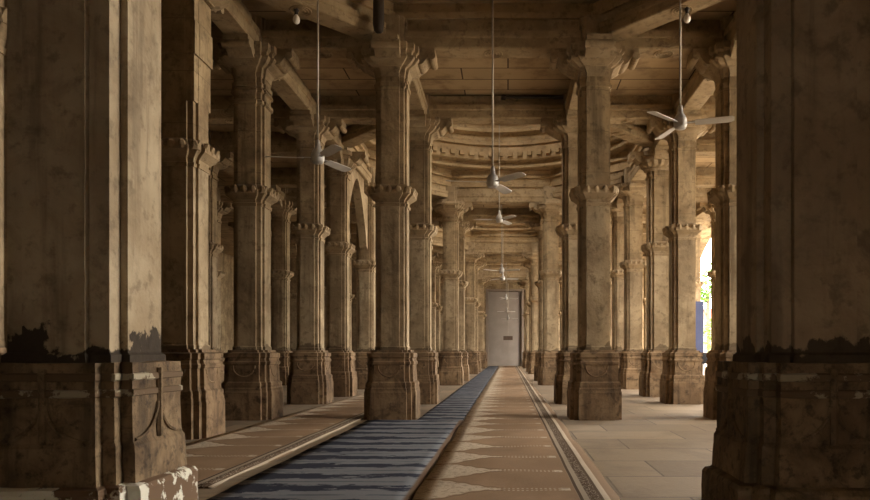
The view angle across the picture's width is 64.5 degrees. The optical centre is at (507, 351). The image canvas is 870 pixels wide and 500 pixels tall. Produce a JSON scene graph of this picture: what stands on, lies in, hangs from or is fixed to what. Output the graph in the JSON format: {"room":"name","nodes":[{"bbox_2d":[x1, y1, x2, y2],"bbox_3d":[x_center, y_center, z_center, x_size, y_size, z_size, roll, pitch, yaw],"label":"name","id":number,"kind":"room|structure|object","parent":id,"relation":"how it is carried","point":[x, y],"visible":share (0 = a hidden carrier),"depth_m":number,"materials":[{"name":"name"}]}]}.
{"room":"mosque","nodes":[
{"label":"mosque","id":0,"kind":"room"},
{"bbox_2d":[221,253,233,352],"bbox_3d":[-13.500,-2.383,20.900,0.600,6.600,49.000,0,0,0],"label":"wall","id":1,"kind":"structure","parent":0,"point":[227,261],"depth_m":32.19,"materials":[{"name":"stone"}]},
{"bbox_2d":[185,366,716,499],"bbox_3d":[-2.550,1.067,20.900,22.500,0.300,49.000,0,0,0],"label":"floor","id":2,"kind":"structure","parent":0,"point":[657,450],"depth_m":6.93,"materials":[{"name":"stone"}]},
{"bbox_2d":[0,0,6,361],"bbox_3d":[-3.550,-1.833,4.700,1.127,5.500,1.127,0,0,45],"label":"stone column","id":3,"kind":"structure","parent":2,"relation":"on","point":[3,3],"depth_m":4.56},
{"bbox_2d":[0,0,197,499],"bbox_3d":[-2.386,-2.381,3.901,0.945,6.604,0.946,0,0,0],"label":"stone pillar","id":4,"kind":"structure","parent":2,"relation":"on","point":[90,408],"depth_m":3.61,"materials":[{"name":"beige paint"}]},
{"bbox_2d":[161,0,229,439],"bbox_3d":[-3.550,-1.833,7.500,1.127,5.500,1.127,0,0,45],"label":"stone column","id":5,"kind":"structure","parent":2,"relation":"on","point":[187,157],"depth_m":7.30,"materials":[{"name":"stone"}]},
{"bbox_2d":[211,0,259,40],"bbox_3d":[-3.550,-4.363,8.500,0.360,0.440,1.600,0,0,0],"label":"stone lintel","id":6,"kind":"object","parent":5,"relation":"on","point":[236,18],"visible":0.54,"depth_m":8.71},
{"bbox_2d":[208,130,233,385],"bbox_3d":[-6.340,-1.833,14.300,1.127,5.500,1.127,0,0,45],"label":"stone column","id":7,"kind":"structure","parent":2,"relation":"on","point":[226,158],"depth_m":14.18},
{"bbox_2d":[222,162,233,176],"bbox_3d":[-6.340,-4.363,15.700,0.360,0.440,2.400,0,0,0],"label":"stone lintel","id":8,"kind":"object","parent":7,"relation":"on","point":[230,169],"visible":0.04,"depth_m":15.53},
{"bbox_2d":[211,132,296,155],"bbox_3d":[-4.945,-4.357,14.300,2.390,0.451,0.360,0,0,0],"label":"stone lintel","id":9,"kind":"object","parent":7,"relation":"on","point":[283,144],"visible":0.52,"depth_m":14.13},
{"bbox_2d":[217,187,233,364],"bbox_3d":[-8.280,-1.833,19.100,1.127,5.500,1.127,0,0,-45],"label":"stone column","id":10,"kind":"structure","parent":2,"relation":"on","point":[223,208],"depth_m":19.06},
{"bbox_2d":[228,185,280,193],"bbox_3d":[-6.340,-1.833,17.100,1.127,5.500,1.127,0,0,45],"label":"stone column","id":11,"kind":"structure","parent":2,"relation":"on","point":[275,187],"depth_m":16.96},
{"bbox_2d":[213,15,299,420],"bbox_3d":[-3.550,-1.833,9.500,1.127,5.500,1.127,0,0,45],"label":"stone column","id":12,"kind":"structure","parent":2,"relation":"on","point":[252,387],"depth_m":9.29,"materials":[{"name":"stone"}]},
{"bbox_2d":[211,20,223,47],"bbox_3d":[-4.945,-4.357,9.500,2.390,0.451,0.360,0,0,0],"label":"stone lintel","id":13,"kind":"object","parent":12,"relation":"on","point":[216,33],"depth_m":9.34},
{"bbox_2d":[271,68,316,113],"bbox_3d":[-3.550,-4.363,10.900,0.360,0.440,2.400,0,0,0],"label":"stone lintel","id":14,"kind":"object","parent":12,"relation":"on","point":[292,90],"visible":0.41,"depth_m":11.13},
{"bbox_2d":[271,222,271,346],"bbox_3d":[-8.280,-1.833,23.900,1.127,5.500,1.127,0,0,-45],"label":"stone column","id":15,"kind":"structure","parent":2,"relation":"on","point":[271,222],"depth_m":23.69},
{"bbox_2d":[186,393,363,487],"bbox_3d":[-2.574,0.907,15.300,1.219,0.019,21.400,0,0,0],"label":"carpet","id":16,"kind":"object","parent":2,"relation":"on","point":[218,459],"visible":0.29,"depth_m":6.91,"materials":[{"name":"carpet"}]},
{"bbox_2d":[271,188,296,384],"bbox_3d":[-6.340,-1.833,19.100,1.127,5.500,1.127,0,0,45],"label":"stone column","id":17,"kind":"structure","parent":2,"relation":"on","point":[281,212],"depth_m":18.89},
{"bbox_2d":[290,234,296,350],"bbox_3d":[-8.280,-1.833,26.700,1.127,5.500,1.127,0,0,45],"label":"stone column","id":18,"kind":"structure","parent":2,"relation":"on","point":[293,243],"depth_m":26.48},
{"bbox_2d":[273,93,346,403],"bbox_3d":[-3.550,-1.833,12.300,1.127,5.500,1.127,0,0,45],"label":"stone column","id":19,"kind":"structure","parent":2,"relation":"on","point":[310,379],"depth_m":12.09,"materials":[{"name":"stone"}]},
{"bbox_2d":[208,96,290,124],"bbox_3d":[-4.945,-4.357,12.300,2.390,0.451,0.360,0,0,0],"label":"stone lintel","id":20,"kind":"object","parent":19,"relation":"on","point":[222,111],"visible":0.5,"depth_m":12.13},
{"bbox_2d":[325,133,343,148],"bbox_3d":[-3.550,-4.363,13.300,0.360,0.440,1.600,0,0,0],"label":"stone lintel","id":21,"kind":"object","parent":19,"relation":"on","point":[337,140],"visible":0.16,"depth_m":13.60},
{"bbox_2d":[324,237,326,349],"bbox_3d":[-6.340,-1.833,23.900,1.127,5.500,1.127,0,0,45],"label":"stone column","id":22,"kind":"structure","parent":2,"relation":"on","point":[325,239],"depth_m":23.69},
{"bbox_2d":[350,223,355,233],"bbox_3d":[-4.945,-4.357,23.900,2.390,0.451,0.360,0,0,0],"label":"stone lintel","id":23,"kind":"object","parent":22,"relation":"on","point":[352,226],"depth_m":23.73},
{"bbox_2d":[207,420,462,499],"bbox_3d":[-1.231,0.907,6.040,1.272,0.018,6.080,0,0,0],"label":"carpet","id":24,"kind":"object","parent":2,"relation":"on","point":[372,459],"visible":0.99,"depth_m":5.39,"materials":[{"name":"carpet"}]},
{"bbox_2d":[324,131,368,396],"bbox_3d":[-3.550,-1.833,14.300,1.127,5.500,1.127,0,0,45],"label":"stone column","id":25,"kind":"structure","parent":2,"relation":"on","point":[338,248],"depth_m":14.09,"materials":[{"name":"stone"}]},
{"bbox_2d":[350,170,367,248],"bbox_3d":[-3.550,-3.336,15.700,0.180,1.605,2.320,0,0,0],"label":"stone arch","id":26,"kind":"object","parent":25,"relation":"attached to","point":[357,182],"visible":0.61,"depth_m":16.38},
{"bbox_2d":[350,147,371,181],"bbox_3d":[-3.550,-4.363,15.700,0.360,0.440,2.400,0,0,0],"label":"stone lintel","id":27,"kind":"object","parent":25,"relation":"on","point":[362,170],"visible":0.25,"depth_m":16.14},
{"bbox_2d":[350,234,355,351],"bbox_3d":[-6.340,-1.833,26.700,1.127,5.500,1.127,0,0,-45],"label":"stone column","id":28,"kind":"structure","parent":2,"relation":"on","point":[352,296],"depth_m":26.62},
{"bbox_2d":[350,234,355,244],"bbox_3d":[-4.945,-4.357,26.700,2.390,0.451,0.360,0,0,0],"label":"stone lintel","id":29,"kind":"object","parent":28,"relation":"on","point":[353,236],"depth_m":26.54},
{"bbox_2d":[352,253,355,350],"bbox_3d":[-6.340,-1.833,28.700,1.127,5.500,1.127,0,0,45],"label":"stone column","id":30,"kind":"structure","parent":2,"relation":"on","point":[353,254],"depth_m":28.49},
{"bbox_2d":[351,166,375,388],"bbox_3d":[-3.550,-1.833,17.100,1.127,5.500,1.127,0,0,45],"label":"stone column","id":31,"kind":"structure","parent":2,"relation":"on","point":[365,263],"depth_m":16.89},
{"bbox_2d":[271,168,326,187],"bbox_3d":[-4.945,-4.357,17.100,2.390,0.451,0.360,0,0,0],"label":"stone lintel","id":32,"kind":"object","parent":31,"relation":"on","point":[281,177],"depth_m":16.95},
{"bbox_2d":[375,203,375,345],"bbox_3d":[-3.550,-1.833,19.100,1.127,5.500,1.127,0,0,45],"label":"stone column","id":33,"kind":"structure","parent":2,"relation":"on","point":[375,203],"depth_m":18.89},
{"bbox_2d":[286,188,354,204],"bbox_3d":[-4.945,-4.357,19.100,2.390,0.451,0.360,0,0,0],"label":"stone lintel","id":34,"kind":"object","parent":33,"relation":"on","point":[291,196],"visible":0.09,"depth_m":18.94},
{"bbox_2d":[346,15,437,419],"bbox_3d":[-1.600,-1.833,9.500,1.127,5.500,1.127,0,0,45],"label":"stone column","id":35,"kind":"structure","parent":2,"relation":"on","point":[392,389],"depth_m":9.29,"materials":[{"name":"stone"}]},
{"bbox_2d":[262,20,368,58],"bbox_3d":[-2.575,-4.357,9.500,1.550,0.451,0.360,0,0,0],"label":"stone lintel","id":36,"kind":"object","parent":35,"relation":"on","point":[301,37],"visible":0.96,"depth_m":9.34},
{"bbox_2d":[258,0,385,40],"bbox_3d":[-2.575,-4.407,8.500,0.360,0.351,2.313,0,0,44],"label":"stone lintel","id":37,"kind":"object","parent":35,"relation":"on","point":[347,17],"visible":0.94,"depth_m":8.77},
{"bbox_2d":[293,8,299,23],"bbox_3d":[-2.620,-4.152,8.470,0.090,0.182,0.090,0,0,0],"label":"light bulb","id":38,"kind":"object","parent":37,"relation":"hanging from","point":[296,19],"visible":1,"depth_m":8.45,"materials":[{"name":"white glass"}]},
{"bbox_2d":[409,78,427,113],"bbox_3d":[-1.600,-4.363,10.900,0.360,0.440,2.400,0,0,0],"label":"stone lintel","id":39,"kind":"object","parent":35,"relation":"on","point":[417,100],"visible":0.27,"depth_m":11.27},
{"bbox_2d":[409,93,453,403],"bbox_3d":[-1.600,-1.833,12.300,1.127,5.500,1.127,0,0,45],"label":"stone column","id":40,"kind":"structure","parent":2,"relation":"on","point":[424,128],"depth_m":12.09,"materials":[{"name":"stone"}]},
{"bbox_2d":[319,96,375,124],"bbox_3d":[-2.575,-4.357,12.300,1.550,0.451,0.360,0,0,0],"label":"stone lintel","id":41,"kind":"object","parent":40,"relation":"on","point":[352,109],"visible":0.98,"depth_m":12.14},
{"bbox_2d":[341,124,375,147],"bbox_3d":[-2.575,-4.407,13.300,0.360,0.351,2.313,0,0,-44],"label":"stone lintel","id":42,"kind":"object","parent":40,"relation":"on","point":[356,134],"visible":0.4,"depth_m":13.59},
{"bbox_2d":[432,253,437,258],"bbox_3d":[-3.550,-1.833,28.700,1.127,5.500,1.127,0,0,45],"label":"stone column","id":43,"kind":"structure","parent":2,"relation":"on","point":[434,255],"depth_m":28.53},
{"bbox_2d":[432,246,442,253],"bbox_3d":[-2.575,-4.357,28.700,1.550,0.451,0.360,0,0,0],"label":"stone lintel","id":44,"kind":"object","parent":43,"relation":"on","point":[439,250],"visible":0.01,"depth_m":28.53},
{"bbox_2d":[432,258,442,370],"bbox_3d":[-3.550,-1.833,31.500,1.127,5.500,1.127,0,0,-45],"label":"stone column","id":45,"kind":"structure","parent":2,"relation":"on","point":[435,264],"depth_m":31.32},
{"bbox_2d":[436,267,442,360],"bbox_3d":[-3.550,-1.833,33.500,1.127,5.500,1.127,0,0,45],"label":"stone column","id":46,"kind":"structure","parent":2,"relation":"on","point":[438,308],"depth_m":33.28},
{"bbox_2d":[440,265,442,350],"bbox_3d":[-3.550,-1.833,36.300,1.127,5.500,1.127,0,0,45],"label":"stone column","id":47,"kind":"structure","parent":2,"relation":"on","point":[441,281],"depth_m":36.09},
{"bbox_2d":[432,186,472,384],"bbox_3d":[-1.600,-1.833,19.100,1.127,5.500,1.127,0,0,-45],"label":"stone column","id":48,"kind":"structure","parent":2,"relation":"on","point":[450,371],"depth_m":18.89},
{"bbox_2d":[375,170,447,198],"bbox_3d":[-2.575,-4.407,18.100,0.360,0.351,2.313,0,0,44],"label":"stone lintel","id":49,"kind":"object","parent":48,"relation":"on","point":[438,191],"visible":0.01,"depth_m":18.65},
{"bbox_2d":[457,187,543,204],"bbox_3d":[-0.205,-4.357,19.100,2.390,0.451,0.360,0,0,0],"label":"stone lintel","id":50,"kind":"object","parent":48,"relation":"on","point":[476,195],"visible":0.89,"depth_m":18.94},
{"bbox_2d":[438,214,476,380],"bbox_3d":[-1.600,-1.833,21.900,1.127,5.500,1.127,0,0,45],"label":"stone column","id":51,"kind":"structure","parent":2,"relation":"on","point":[464,226],"depth_m":21.72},
{"bbox_2d":[418,366,497,419],"bbox_3d":[-0.909,0.908,26.450,0.636,0.018,34.700,0,0,0],"label":"carpet","id":52,"kind":"object","parent":2,"relation":"on","point":[459,403],"visible":1,"depth_m":12.49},
{"bbox_2d":[465,242,484,373],"bbox_3d":[-1.600,-1.833,28.700,1.127,5.500,1.127,0,0,45],"label":"stone column","id":53,"kind":"structure","parent":2,"relation":"on","point":[471,256],"depth_m":28.49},
{"bbox_2d":[475,260,486,371],"bbox_3d":[-1.600,-1.833,31.500,1.127,5.500,1.127,0,0,45],"label":"stone column","id":54,"kind":"structure","parent":2,"relation":"on","point":[479,264],"depth_m":31.30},
{"bbox_2d":[477,254,529,262],"bbox_3d":[-0.205,-4.357,31.500,2.390,0.451,0.360,0,0,0],"label":"stone lintel","id":55,"kind":"object","parent":54,"relation":"on","point":[488,257],"visible":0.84,"depth_m":31.34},
{"bbox_2d":[478,270,489,368],"bbox_3d":[-1.600,-1.833,38.300,1.127,5.500,1.127,0,0,45],"label":"stone column","id":56,"kind":"structure","parent":2,"relation":"on","point":[481,280],"depth_m":38.09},
{"bbox_2d":[483,270,525,277],"bbox_3d":[-0.205,-4.357,38.300,2.390,0.451,0.360,0,0,0],"label":"stone lintel","id":57,"kind":"object","parent":56,"relation":"on","point":[486,273],"visible":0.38,"depth_m":38.13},
{"bbox_2d":[483,282,491,366],"bbox_3d":[-1.600,-1.833,41.100,1.127,5.500,1.127,0,0,45],"label":"stone column","id":58,"kind":"structure","parent":2,"relation":"on","point":[486,284],"depth_m":40.92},
{"bbox_2d":[413,366,620,499],"bbox_3d":[0.055,0.891,23.450,1.288,0.028,40.700,0,0,0],"label":"carpet","id":59,"kind":"object","parent":2,"relation":"on","point":[511,444],"visible":1,"depth_m":5.79,"materials":[{"name":"carpet"}]},
{"bbox_2d":[518,282,524,366],"bbox_3d":[1.190,-1.833,41.100,1.127,5.500,1.127,0,0,45],"label":"stone column","id":60,"kind":"structure","parent":2,"relation":"on","point":[522,284],"depth_m":40.98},
{"bbox_2d":[487,278,521,282],"bbox_3d":[-0.205,-4.357,41.100,2.390,0.451,0.360,0,0,0],"label":"stone lintel","id":61,"kind":"object","parent":60,"relation":"on","point":[498,280],"visible":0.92,"depth_m":40.93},
{"bbox_2d":[518,270,528,368],"bbox_3d":[1.190,-1.833,38.300,1.127,5.500,1.127,0,0,45],"label":"stone column","id":62,"kind":"structure","parent":2,"relation":"on","point":[525,280],"depth_m":38.09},
{"bbox_2d":[521,261,530,371],"bbox_3d":[1.190,-1.833,31.500,1.127,5.500,1.127,0,0,45],"label":"stone column","id":63,"kind":"structure","parent":2,"relation":"on","point":[527,264],"depth_m":31.32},
{"bbox_2d":[522,242,537,373],"bbox_3d":[1.190,-1.833,28.700,1.127,5.500,1.127,0,0,45],"label":"stone column","id":64,"kind":"structure","parent":2,"relation":"on","point":[532,256],"depth_m":28.49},
{"bbox_2d":[474,243,531,253],"bbox_3d":[-0.205,-4.357,28.700,2.390,0.451,0.360,0,0,0],"label":"stone lintel","id":65,"kind":"object","parent":64,"relation":"on","point":[486,248],"visible":0.87,"depth_m":28.55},
{"bbox_2d":[526,214,561,380],"bbox_3d":[1.190,-1.833,21.900,1.127,5.500,1.127,0,0,45],"label":"stone column","id":66,"kind":"structure","parent":2,"relation":"on","point":[537,226],"depth_m":21.72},
{"bbox_2d":[464,208,538,223],"bbox_3d":[-0.205,-4.357,21.900,2.390,0.451,0.360,0,0,0],"label":"stone lintel","id":67,"kind":"object","parent":66,"relation":"on","point":[523,215],"visible":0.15,"depth_m":21.74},
{"bbox_2d":[529,186,561,384],"bbox_3d":[1.190,-1.833,19.100,1.127,5.500,1.127,0,0,45],"label":"stone column","id":68,"kind":"structure","parent":2,"relation":"on","point":[550,209],"depth_m":18.89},
{"bbox_2d":[540,93,577,403],"bbox_3d":[1.190,-1.833,12.300,1.127,5.500,1.127,0,0,-45],"label":"stone column","id":69,"kind":"structure","parent":2,"relation":"on","point":[564,127],"depth_m":12.09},
{"bbox_2d":[429,96,563,124],"bbox_3d":[-0.205,-4.357,12.300,2.390,0.451,0.360,0,0,0],"label":"stone lintel","id":70,"kind":"object","parent":69,"relation":"on","point":[462,109],"visible":0.84,"depth_m":12.14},
{"bbox_2d":[501,95,563,99],"bbox_3d":[0.427,-4.503,12.090,1.105,0.060,0.090,0,0,0],"label":"conduit pipe","id":71,"kind":"object","parent":70,"relation":"attached to","point":[503,97],"visible":1,"depth_m":12.07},
{"bbox_2d":[610,124,653,147],"bbox_3d":[2.160,-4.407,13.300,0.360,0.351,2.306,0,0,44],"label":"stone lintel","id":72,"kind":"object","parent":69,"relation":"on","point":[636,134],"visible":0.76,"depth_m":13.51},
{"bbox_2d":[610,96,672,124],"bbox_3d":[2.160,-4.357,12.300,1.540,0.451,0.360,0,0,0],"label":"stone lintel","id":73,"kind":"object","parent":69,"relation":"on","point":[626,110],"visible":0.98,"depth_m":12.15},
{"bbox_2d":[559,284,559,349],"bbox_3d":[3.130,-1.833,41.100,1.127,5.500,1.127,0,0,45],"label":"stone column","id":74,"kind":"structure","parent":2,"relation":"on","point":[559,284],"depth_m":40.89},
{"bbox_2d":[559,278,561,349],"bbox_3d":[3.130,-1.833,38.300,1.127,5.500,1.127,0,0,45],"label":"stone column","id":75,"kind":"structure","parent":2,"relation":"on","point":[560,280],"depth_m":38.11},
{"bbox_2d":[549,15,639,420],"bbox_3d":[1.190,-1.833,9.500,1.127,5.500,1.127,0,0,45],"label":"stone column","id":76,"kind":"structure","parent":2,"relation":"on","point":[594,393],"depth_m":9.29,"materials":[{"name":"stone"}]},
{"bbox_2d":[405,20,580,58],"bbox_3d":[-0.205,-4.357,9.500,2.390,0.451,0.360,0,0,0],"label":"stone lintel","id":77,"kind":"object","parent":76,"relation":"on","point":[449,38],"visible":0.84,"depth_m":9.34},
{"bbox_2d":[565,79,577,113],"bbox_3d":[1.190,-4.363,10.900,0.360,0.440,2.400,0,0,0],"label":"stone lintel","id":78,"kind":"object","parent":76,"relation":"on","point":[571,103],"visible":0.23,"depth_m":11.31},
{"bbox_2d":[599,0,723,40],"bbox_3d":[2.160,-4.407,8.500,0.360,0.351,2.306,0,0,-44],"label":"stone lintel","id":79,"kind":"object","parent":76,"relation":"on","point":[637,17],"visible":0.84,"depth_m":8.81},
{"bbox_2d":[683,7,690,22],"bbox_3d":[2.210,-4.152,8.440,0.090,0.182,0.090,0,0,0],"label":"light bulb","id":80,"kind":"object","parent":79,"relation":"hanging from","point":[687,17],"visible":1,"depth_m":8.42,"materials":[{"name":"white glass"}]},
{"bbox_2d":[616,20,722,58],"bbox_3d":[2.160,-4.357,9.500,1.540,0.451,0.360,0,0,0],"label":"stone lintel","id":81,"kind":"object","parent":76,"relation":"on","point":[660,42],"visible":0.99,"depth_m":9.34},
{"bbox_2d":[610,219,611,348],"bbox_3d":[3.130,-1.833,21.900,1.127,5.500,1.127,0,0,45],"label":"stone column","id":82,"kind":"structure","parent":2,"relation":"on","point":[610,219],"depth_m":21.69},
{"bbox_2d":[610,199,623,367],"bbox_3d":[3.130,-1.833,19.100,1.127,5.500,1.127,0,0,45],"label":"stone column","id":83,"kind":"structure","parent":2,"relation":"on","point":[616,210],"depth_m":18.89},
{"bbox_2d":[643,188,711,204],"bbox_3d":[4.525,-4.357,19.100,2.390,0.451,0.360,0,0,0],"label":"stone lintel","id":84,"kind":"object","parent":83,"relation":"on","point":[701,193],"depth_m":18.94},
{"bbox_2d":[611,166,645,388],"bbox_3d":[3.130,-1.833,17.100,1.127,5.500,1.127,0,0,45],"label":"stone column","id":85,"kind":"structure","parent":2,"relation":"on","point":[632,193],"depth_m":16.89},
{"bbox_2d":[553,170,623,198],"bbox_3d":[2.160,-4.407,18.100,0.360,0.351,2.306,0,0,-44],"label":"stone lintel","id":86,"kind":"object","parent":85,"relation":"on","point":[616,178],"visible":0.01,"depth_m":17.38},
{"bbox_2d":[645,168,714,187],"bbox_3d":[4.525,-4.357,17.100,2.390,0.451,0.360,0,0,0],"label":"stone lintel","id":87,"kind":"object","parent":85,"relation":"on","point":[705,177],"visible":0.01,"depth_m":16.95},
{"bbox_2d":[643,252,645,350],"bbox_3d":[5.920,-1.833,28.700,1.127,5.500,1.127,0,0,45],"label":"stone column","id":88,"kind":"structure","parent":2,"relation":"on","point":[644,254],"depth_m":28.60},
{"bbox_2d":[627,145,668,396],"bbox_3d":[3.130,-1.833,14.300,1.127,5.500,1.127,0,0,45],"label":"stone column","id":89,"kind":"structure","parent":2,"relation":"on","point":[654,163],"depth_m":14.09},
{"bbox_2d":[627,148,646,181],"bbox_3d":[3.130,-4.363,15.700,0.360,0.440,2.400,0,0,0],"label":"stone lintel","id":90,"kind":"object","parent":89,"relation":"on","point":[635,173],"visible":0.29,"depth_m":16.15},
{"bbox_2d":[696,132,714,155],"bbox_3d":[4.525,-4.357,14.300,2.390,0.451,0.360,0,0,0],"label":"stone lintel","id":91,"kind":"object","parent":89,"relation":"on","point":[705,144],"depth_m":14.13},
{"bbox_2d":[646,93,714,403],"bbox_3d":[3.130,-1.833,12.300,1.127,5.500,1.127,0,0,45],"label":"stone column","id":92,"kind":"structure","parent":2,"relation":"on","point":[682,380],"depth_m":12.09,"materials":[{"name":"stone"}]},
{"bbox_2d":[652,134,667,148],"bbox_3d":[3.130,-4.363,13.300,0.360,0.440,1.600,0,0,0],"label":"stone lintel","id":93,"kind":"object","parent":92,"relation":"on","point":[659,141],"visible":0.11,"depth_m":13.66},
{"bbox_2d":[696,301,703,352],"bbox_3d":[5.675,-0.333,20.297,0.370,2.500,0.240,0,0,12],"label":"banner stand","id":94,"kind":"object","parent":2,"relation":"on","point":[699,304],"visible":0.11,"depth_m":20.28,"materials":[{"name":"blue fabric"}]},
{"bbox_2d":[696,219,710,378],"bbox_3d":[5.920,-1.833,21.900,1.127,5.500,1.127,0,0,45],"label":"stone column","id":95,"kind":"structure","parent":2,"relation":"on","point":[705,224],"depth_m":21.69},
{"bbox_2d":[702,353,706,374],"bbox_3d":[5.250,0.467,18.400,0.280,0.900,0.280,0,0,0],"label":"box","id":96,"kind":"object","parent":2,"relation":"on","point":[704,357],"visible":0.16,"depth_m":18.31,"materials":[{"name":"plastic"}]},
{"bbox_2d":[696,202,714,380],"bbox_3d":[5.920,-1.833,19.100,1.127,5.500,1.127,0,0,45],"label":"stone column","id":97,"kind":"structure","parent":2,"relation":"on","point":[707,208],"depth_m":19.00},
{"bbox_2d":[696,205,707,218],"bbox_3d":[5.920,-4.363,20.500,0.360,0.440,2.400,0,0,0],"label":"stone lintel","id":98,"kind":"object","parent":97,"relation":"on","point":[699,214],"visible":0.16,"depth_m":20.77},
{"bbox_2d":[686,15,736,419],"bbox_3d":[3.130,-1.833,9.500,1.127,5.500,1.127,0,0,45],"label":"stone column","id":99,"kind":"structure","parent":2,"relation":"on","point":[717,63],"depth_m":9.32,"materials":[{"name":"stone"}]},
{"bbox_2d":[675,70,714,113],"bbox_3d":[3.130,-4.363,10.900,0.360,0.440,2.400,0,0,0],"label":"stone lintel","id":100,"kind":"object","parent":99,"relation":"on","point":[698,90],"visible":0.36,"depth_m":11.10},
{"bbox_2d":[725,10,736,40],"bbox_3d":[3.130,-4.363,8.500,0.360,0.440,1.600,0,0,0],"label":"stone lintel","id":101,"kind":"object","parent":99,"relation":"on","point":[731,29],"visible":0.21,"depth_m":9.07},
{"bbox_2d":[701,0,869,499],"bbox_3d":[1.668,-2.381,3.901,0.945,6.604,0.946,0,0,0],"label":"stone pillar","id":102,"kind":"structure","parent":2,"relation":"on","point":[793,398],"depth_m":3.59,"materials":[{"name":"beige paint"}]},
{"bbox_3d":[-3.550,-1.833,21.900,1.224,5.500,1.224,0,0,0],"label":"stone column","id":103,"kind":"structure","parent":2,"relation":"on","visible":0},
{"bbox_2d":[324,208,355,223],"bbox_3d":[-4.945,-4.357,21.900,2.390,0.451,0.360,0,0,0],"label":"stone lintel","id":104,"kind":"object","parent":103,"relation":"on","point":[352,210],"visible":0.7,"depth_m":21.74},
{"bbox_2d":[432,209,442,222],"bbox_3d":[-2.575,-4.357,21.900,1.550,0.451,0.360,0,0,0],"label":"stone lintel","id":105,"kind":"object","parent":103,"relation":"on","point":[436,217],"visible":0.02,"depth_m":21.73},
{"bbox_3d":[5.920,-1.833,12.300,1.224,5.500,1.224,0,0,0],"label":"stone column","id":106,"kind":"structure","parent":2,"relation":"on","visible":0},
{"bbox_2d":[700,96,714,117],"bbox_3d":[4.525,-4.357,12.300,2.390,0.451,0.360,0,0,0],"label":"stone lintel","id":107,"kind":"object","parent":106,"relation":"on","point":[708,109],"depth_m":12.13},
{"bbox_2d":[208,0,736,269],"bbox_3d":[-2.650,-6.083,20.900,21.100,3.000,47.800,0,0,0],"label":"ceiling","id":108,"kind":"structure","parent":0,"point":[453,76],"depth_m":11.90,"materials":[{"name":"stone"}]},
{"bbox_2d":[473,124,515,224],"bbox_3d":[-0.164,-5.191,15.805,2.098,4.445,1.000,0,0,19],"label":"ceiling fan","id":109,"kind":"object","parent":108,"relation":"hanging from","point":[499,219],"visible":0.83,"depth_m":15.68,"materials":[{"name":"metal"}]},
{"bbox_2d":[483,205,518,273],"bbox_3d":[-0.190,-3.475,20.634,1.096,2.215,0.951,0,0,0],"label":"ceiling fan","id":110,"kind":"object","parent":108,"relation":"hanging from","point":[501,269],"visible":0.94,"depth_m":20.47,"materials":[{"name":"metal"}]},
{"bbox_2d":[485,283,523,351],"bbox_3d":[-2.650,-2.383,45.100,21.100,6.600,0.600,0,0,0],"label":"wall","id":111,"kind":"structure","parent":0,"point":[494,285],"depth_m":44.80,"materials":[{"name":"stone"}]},
{"bbox_2d":[488,292,521,365],"bbox_3d":[-0.205,-1.533,45.170,2.200,4.900,0.460,0,0,0],"label":"door","id":112,"kind":"structure","parent":111,"relation":"in","point":[501,352],"depth_m":44.94,"materials":[{"name":"grey paint"}]},
{"bbox_2d":[486,289,523,365],"bbox_3d":[-0.205,-1.603,44.820,2.480,5.040,0.160,0,0,0],"label":"trim","id":113,"kind":"structure","parent":111,"relation":"attached to","point":[487,290],"depth_m":44.74,"materials":[{"name":"grey paint"}]},
{"bbox_2d":[701,235,710,256],"bbox_3d":[8.300,-2.383,20.900,0.800,6.600,49.000,0,0,0],"label":"wall","id":114,"kind":"structure","parent":0,"point":[704,242],"depth_m":29.69,"materials":[{"name":"stone"}]},
{"bbox_3d":[64.350,1.267,80.000,111.300,0.300,280.000,0,0,0],"label":"floor","id":115,"kind":"structure","parent":0,"visible":0},
{"bbox_2d":[701,263,710,351],"bbox_3d":[18.203,-3.567,63.039,3.651,9.373,3.696,0,0,0],"label":"tree","id":116,"kind":"object","parent":115,"relation":"on","point":[705,295],"visible":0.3,"depth_m":62.84,"materials":[{"name":"green plant"}]},
{"bbox_2d":[704,317,710,349],"bbox_3d":[17.916,-1.053,58.989,2.356,4.340,2.392,0,0,0],"label":"shrub","id":117,"kind":"object","parent":115,"relation":"on","point":[709,320],"visible":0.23,"depth_m":58.91,"materials":[{"name":"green plant"}]},
{"bbox_2d":[704,309,710,352],"bbox_3d":[27.000,-2.183,86.500,14.800,6.600,6.000,0,0,0],"label":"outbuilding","id":118,"kind":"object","parent":115,"relation":"on","point":[705,338],"visible":0.02,"depth_m":84.00,"materials":[{"name":"white tile"}]},
{"bbox_3d":[-0.210,-5.383,3.150,7.480,1.000,13.500,0,0,0],"label":"ceiling","id":119,"kind":"structure","parent":0,"visible":0},
{"bbox_2d":[265,0,350,171],"bbox_3d":[-2.386,-3.970,8.233,1.009,3.425,1.088,0,0,0],"label":"ceiling fan","id":120,"kind":"object","parent":119,"relation":"hanging from","point":[318,155],"visible":1,"depth_m":8.19,"materials":[{"name":"metal"}]},
{"bbox_2d":[373,0,383,33],"bbox_3d":[-1.690,-4.923,8.930,0.150,1.520,0.146,0,0,0],"label":"pipe","id":121,"kind":"object","parent":119,"relation":"hanging from","point":[378,5],"visible":1,"depth_m":8.87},
{"bbox_2d":[446,0,525,193],"bbox_3d":[-0.293,-3.910,8.947,1.030,3.545,1.079,0,0,0],"label":"ceiling fan","id":122,"kind":"object","parent":119,"relation":"hanging from","point":[492,181],"visible":1,"depth_m":8.89,"materials":[{"name":"metal"}]},
{"bbox_2d":[647,0,734,139],"bbox_3d":[2.101,-4.160,8.179,1.068,3.045,1.048,0,0,0],"label":"ceiling fan","id":123,"kind":"object","parent":119,"relation":"hanging from","point":[680,122],"visible":1,"depth_m":8.05,"materials":[{"name":"metal"}]},
{"bbox_3d":[-3.550,-1.833,26.700,1.224,5.500,1.224,0,0,0],"label":"stone column","id":124,"kind":"structure","parent":0,"visible":0},
{"bbox_2d":[432,237,468,249],"bbox_3d":[-2.575,-4.407,27.700,0.360,0.351,2.313,0,0,44],"label":"stone lintel","id":125,"kind":"object","parent":124,"relation":"on","point":[437,242],"visible":0.32,"depth_m":27.35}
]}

